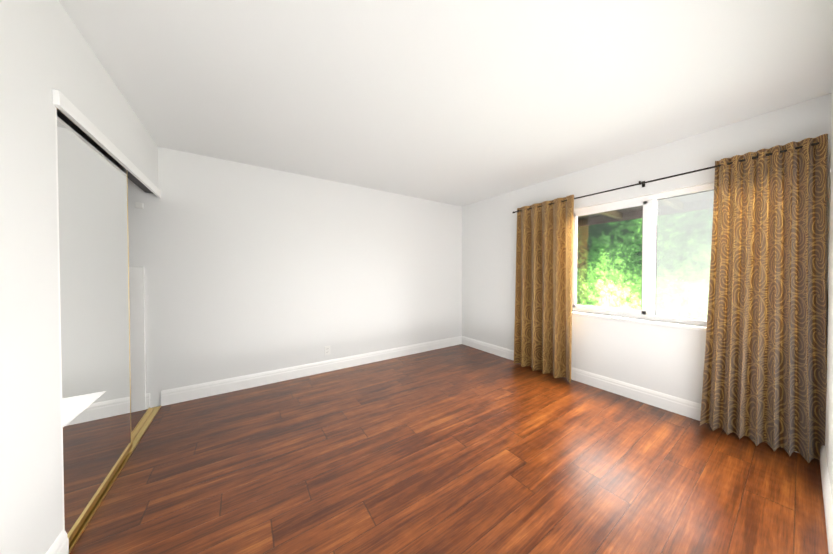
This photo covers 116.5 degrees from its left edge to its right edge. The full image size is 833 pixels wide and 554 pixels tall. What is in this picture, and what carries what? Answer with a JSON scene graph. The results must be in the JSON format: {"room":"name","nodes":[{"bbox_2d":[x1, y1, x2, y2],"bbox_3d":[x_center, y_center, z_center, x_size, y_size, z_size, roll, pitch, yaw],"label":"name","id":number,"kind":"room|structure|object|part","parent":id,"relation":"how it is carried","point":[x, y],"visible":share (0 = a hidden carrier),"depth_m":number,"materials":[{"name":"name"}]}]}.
{"room":"empty bedroom","nodes":[
{"label":"empty bedroom","id":0,"kind":"room"},
{"bbox_2d":[0,0,157,553],"bbox_3d":[-1.895,0.012,1.534,0.120,2.440,2.065,-1,1,-34],"label":"wall","id":1,"kind":"structure","parent":0,"point":[31,511],"depth_m":0.98,"materials":[{"name":"white paint"}]},
{"bbox_2d":[46,530,68,553],"bbox_3d":[-1.416,1.169,0.955,0.015,0.142,0.404,-1,1,-34],"label":"baseboard","id":2,"kind":"structure","parent":1,"relation":"attached to","point":[60,544],"depth_m":1.09,"materials":[{"name":"white paint"}]},
{"bbox_2d":[55,106,64,529],"bbox_3d":[-1.580,0.223,1.084,0.100,2.030,0.012,-1,1,-34],"label":"trim","id":3,"kind":"structure","parent":1,"relation":"attached to","point":[59,316],"depth_m":1.11,"materials":[{"name":"white paint"}]},
{"bbox_2d":[52,89,160,197],"bbox_3d":[-1.963,-0.765,1.752,0.020,0.063,1.610,-1,1,-34],"label":"trim","id":4,"kind":"structure","parent":1,"relation":"attached to","point":[62,103],"depth_m":1.37,"materials":[{"name":"white paint"}]},
{"bbox_2d":[127,170,153,193],"bbox_3d":[-2.017,-0.783,1.735,0.081,0.034,1.576,-1,1,-34],"label":"track rail","id":5,"kind":"object","parent":1,"relation":"attached to","point":[137,182],"visible":0.14,"depth_m":2.10,"materials":[{"name":"grey metal"}]},
{"bbox_2d":[127,147,461,407],"bbox_3d":[-1.100,-0.013,3.381,4.755,2.440,0.120,-1,1,-34],"label":"wall","id":6,"kind":"structure","parent":0,"point":[250,269],"depth_m":2.97,"materials":[{"name":"white paint"}]},
{"bbox_2d":[135,202,142,208],"bbox_3d":[-2.519,-0.649,2.342,0.050,0.050,0.014,-1,1,-34],"label":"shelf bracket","id":7,"kind":"object","parent":6,"relation":"attached to","point":[138,205],"visible":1,"depth_m":2.34,"materials":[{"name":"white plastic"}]},
{"bbox_2d":[146,393,149,408],"bbox_3d":[-2.716,1.151,2.233,0.575,0.142,0.015,-1,1,-34],"label":"baseboard","id":8,"kind":"structure","parent":6,"relation":"attached to","point":[147,400],"depth_m":2.38,"materials":[{"name":"white paint"}]},
{"bbox_2d":[161,336,461,405],"bbox_3d":[-0.800,1.134,3.515,3.885,0.142,0.015,-1,1,-34],"label":"baseboard","id":9,"kind":"structure","parent":6,"relation":"attached to","point":[186,393],"depth_m":3.04,"materials":[{"name":"white paint"}]},
{"bbox_2d":[325,346,329,354],"bbox_3d":[-1.137,0.938,3.292,0.070,0.114,0.008,-1,1,-34],"label":"electrical outlet plate","id":10,"kind":"object","parent":6,"relation":"attached to","point":[327,350],"visible":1,"depth_m":3.29,"materials":[{"name":"white plastic"}]},
{"bbox_2d":[59,0,832,205],"bbox_3d":[0.252,-1.256,1.344,4.755,0.100,4.980,-1,1,-34],"label":"ceiling","id":11,"kind":"structure","parent":0,"point":[460,102],"depth_m":1.56,"materials":[{"name":"white paint"}]},
{"bbox_2d":[70,344,828,553],"bbox_3d":[0.252,1.284,1.378,4.755,0.100,4.980,-1,1,-34],"label":"floor","id":12,"kind":"structure","parent":0,"point":[460,449],"depth_m":1.60,"materials":[{"name":"laminate"}]},
{"bbox_2d":[57,108,131,543],"bbox_3d":[-1.799,0.229,1.466,0.024,1.972,0.863,-1,1,-34],"label":"mirror","id":13,"kind":"object","parent":12,"relation":"on","point":[94,280],"visible":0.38,"depth_m":1.37,"materials":[{"name":"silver mirror"}]},
{"bbox_2d":[69,405,160,553],"bbox_3d":[-2.008,1.222,1.759,0.084,0.013,1.561,-1,1,-34],"label":"track rail","id":14,"kind":"object","parent":12,"relation":"on","point":[141,427],"visible":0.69,"depth_m":1.79,"materials":[{"name":"gold metal"}]},
{"bbox_2d":[129,267,145,412],"bbox_3d":[-2.543,0.566,2.336,0.115,1.310,0.020,-1,1,-34],"label":"shelf board","id":15,"kind":"object","parent":12,"relation":"on","point":[137,337],"visible":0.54,"depth_m":2.33,"materials":[{"name":"white paint"}]},
{"bbox_2d":[462,93,831,403],"bbox_3d":[1.854,-0.010,3.133,0.120,2.440,3.577,-1,1,-34],"label":"wall","id":16,"kind":"structure","parent":0,"point":[768,130],"depth_m":2.63,"materials":[{"name":"white paint"}]},
{"bbox_2d":[599,211,622,218],"bbox_3d":[2.433,-0.858,3.345,1.089,0.080,0.050,-1,1,-34],"label":"rafter","id":17,"kind":"object","parent":16,"relation":"attached to","point":[616,213],"depth_m":3.49,"materials":[{"name":"brown wood"}]},
{"bbox_2d":[577,199,713,226],"bbox_3d":[3.011,-0.847,3.497,0.040,0.105,7.240,-1,1,-34],"label":"roof fascia","id":18,"kind":"object","parent":17,"relation":"attached to","point":[594,221],"depth_m":3.55,"materials":[{"name":"black wood"}]},
{"bbox_2d":[462,336,798,452],"bbox_3d":[1.769,1.139,3.155,0.015,0.142,3.442,-1,1,-34],"label":"baseboard","id":19,"kind":"structure","parent":16,"relation":"attached to","point":[683,407],"depth_m":2.62,"materials":[{"name":"white paint"}]},
{"bbox_2d":[572,311,706,330],"bbox_3d":[2.233,0.433,2.476,0.072,0.028,1.560,-1,1,-34],"label":"window sill","id":20,"kind":"structure","parent":16,"relation":"attached to","point":[693,327],"depth_m":2.48,"materials":[{"name":"white paint"}]},
{"bbox_2d":[572,183,713,326],"bbox_3d":[2.283,-0.186,2.501,0.081,1.210,1.520,-1,1,-34],"label":"window","id":21,"kind":"structure","parent":16,"relation":"in","point":[649,256],"depth_m":2.51,"materials":[{"name":"white plastic"}]},
{"bbox_2d":[576,205,642,310],"bbox_3d":[2.065,-0.190,2.800,0.003,1.042,0.612,-1,1,-34],"label":"seal","id":22,"kind":"object","parent":21,"relation":"attached to","point":[642,245],"depth_m":2.81,"materials":[{"name":"grey"}]},
{"bbox_3d":[2.079,-0.190,2.787,0.034,1.114,0.722,-1,1,-34],"label":"window sash","id":23,"kind":"part","parent":21,"relation":"part of","materials":[{"name":"white plastic"}]},
{"bbox_2d":[655,190,711,320],"bbox_3d":[2.500,-0.182,2.201,0.003,1.114,0.684,-1,1,-34],"label":"seal","id":24,"kind":"object","parent":21,"relation":"attached to","point":[708,190],"depth_m":2.48,"materials":[{"name":"grey"}]},
{"bbox_2d":[656,190,713,319],"bbox_3d":[2.507,-0.183,2.223,0.002,1.114,0.712,-1,1,-34],"label":"screen","id":25,"kind":"object","parent":21,"relation":"attached to","point":[685,251],"visible":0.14,"depth_m":2.33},
{"bbox_2d":[512,134,827,463],"bbox_3d":[2.014,0.138,2.628,0.177,2.133,2.370,-1,1,-34],"label":"curtains","id":26,"kind":"object","parent":16,"relation":"attached to","point":[765,372],"visible":0.98,"depth_m":1.90,"materials":[{"name":"brown fabric"}]},
{"bbox_3d":[1.582,0.130,3.244,0.134,2.133,0.752,-1,1,-34],"label":"panel","id":27,"kind":"part","parent":26,"relation":"part of","materials":[{"name":"brown fabric"}]},
{"bbox_3d":[2.502,0.149,1.872,0.147,2.133,0.572,-1,1,-34],"label":"panel","id":28,"kind":"part","parent":26,"relation":"part of","materials":[{"name":"brown fabric"}]},
{"bbox_2d":[661,197,683,210],"bbox_3d":[2.773,-0.851,2.838,1.089,0.080,0.050,-1,1,-34],"label":"rafter","id":29,"kind":"object","parent":16,"relation":"attached to","point":[673,200],"depth_m":2.89,"materials":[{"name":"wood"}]},
{"bbox_2d":[577,190,713,219],"bbox_3d":[2.559,-0.913,3.193,1.129,0.035,7.240,-1,1,-34],"label":"roof eave","id":30,"kind":"object","parent":29,"relation":"on","point":[640,207],"depth_m":3.23,"materials":[{"name":"black wood"}]},
{"bbox_2d":[825,87,832,501],"bbox_3d":[1.712,0.019,0.959,2.535,2.440,0.120,-1,1,-34],"label":"wall","id":31,"kind":"structure","parent":0,"point":[829,428],"depth_m":1.52,"materials":[{"name":"white paint"}]},
{"bbox_2d":[820,445,832,553],"bbox_3d":[1.718,1.167,1.059,2.400,0.142,0.015,-1,1,-34],"label":"baseboard","id":32,"kind":"structure","parent":31,"relation":"attached to","point":[827,499],"depth_m":1.31,"materials":[{"name":"white paint"}]},
{"label":"outside","id":33,"kind":"structure","parent":0,"visible":0},
{"bbox_2d":[577,209,712,319],"bbox_3d":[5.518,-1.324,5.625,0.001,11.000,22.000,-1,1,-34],"label":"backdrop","id":34,"kind":"structure","parent":33,"point":[590,248],"depth_m":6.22,"materials":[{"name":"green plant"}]}
]}

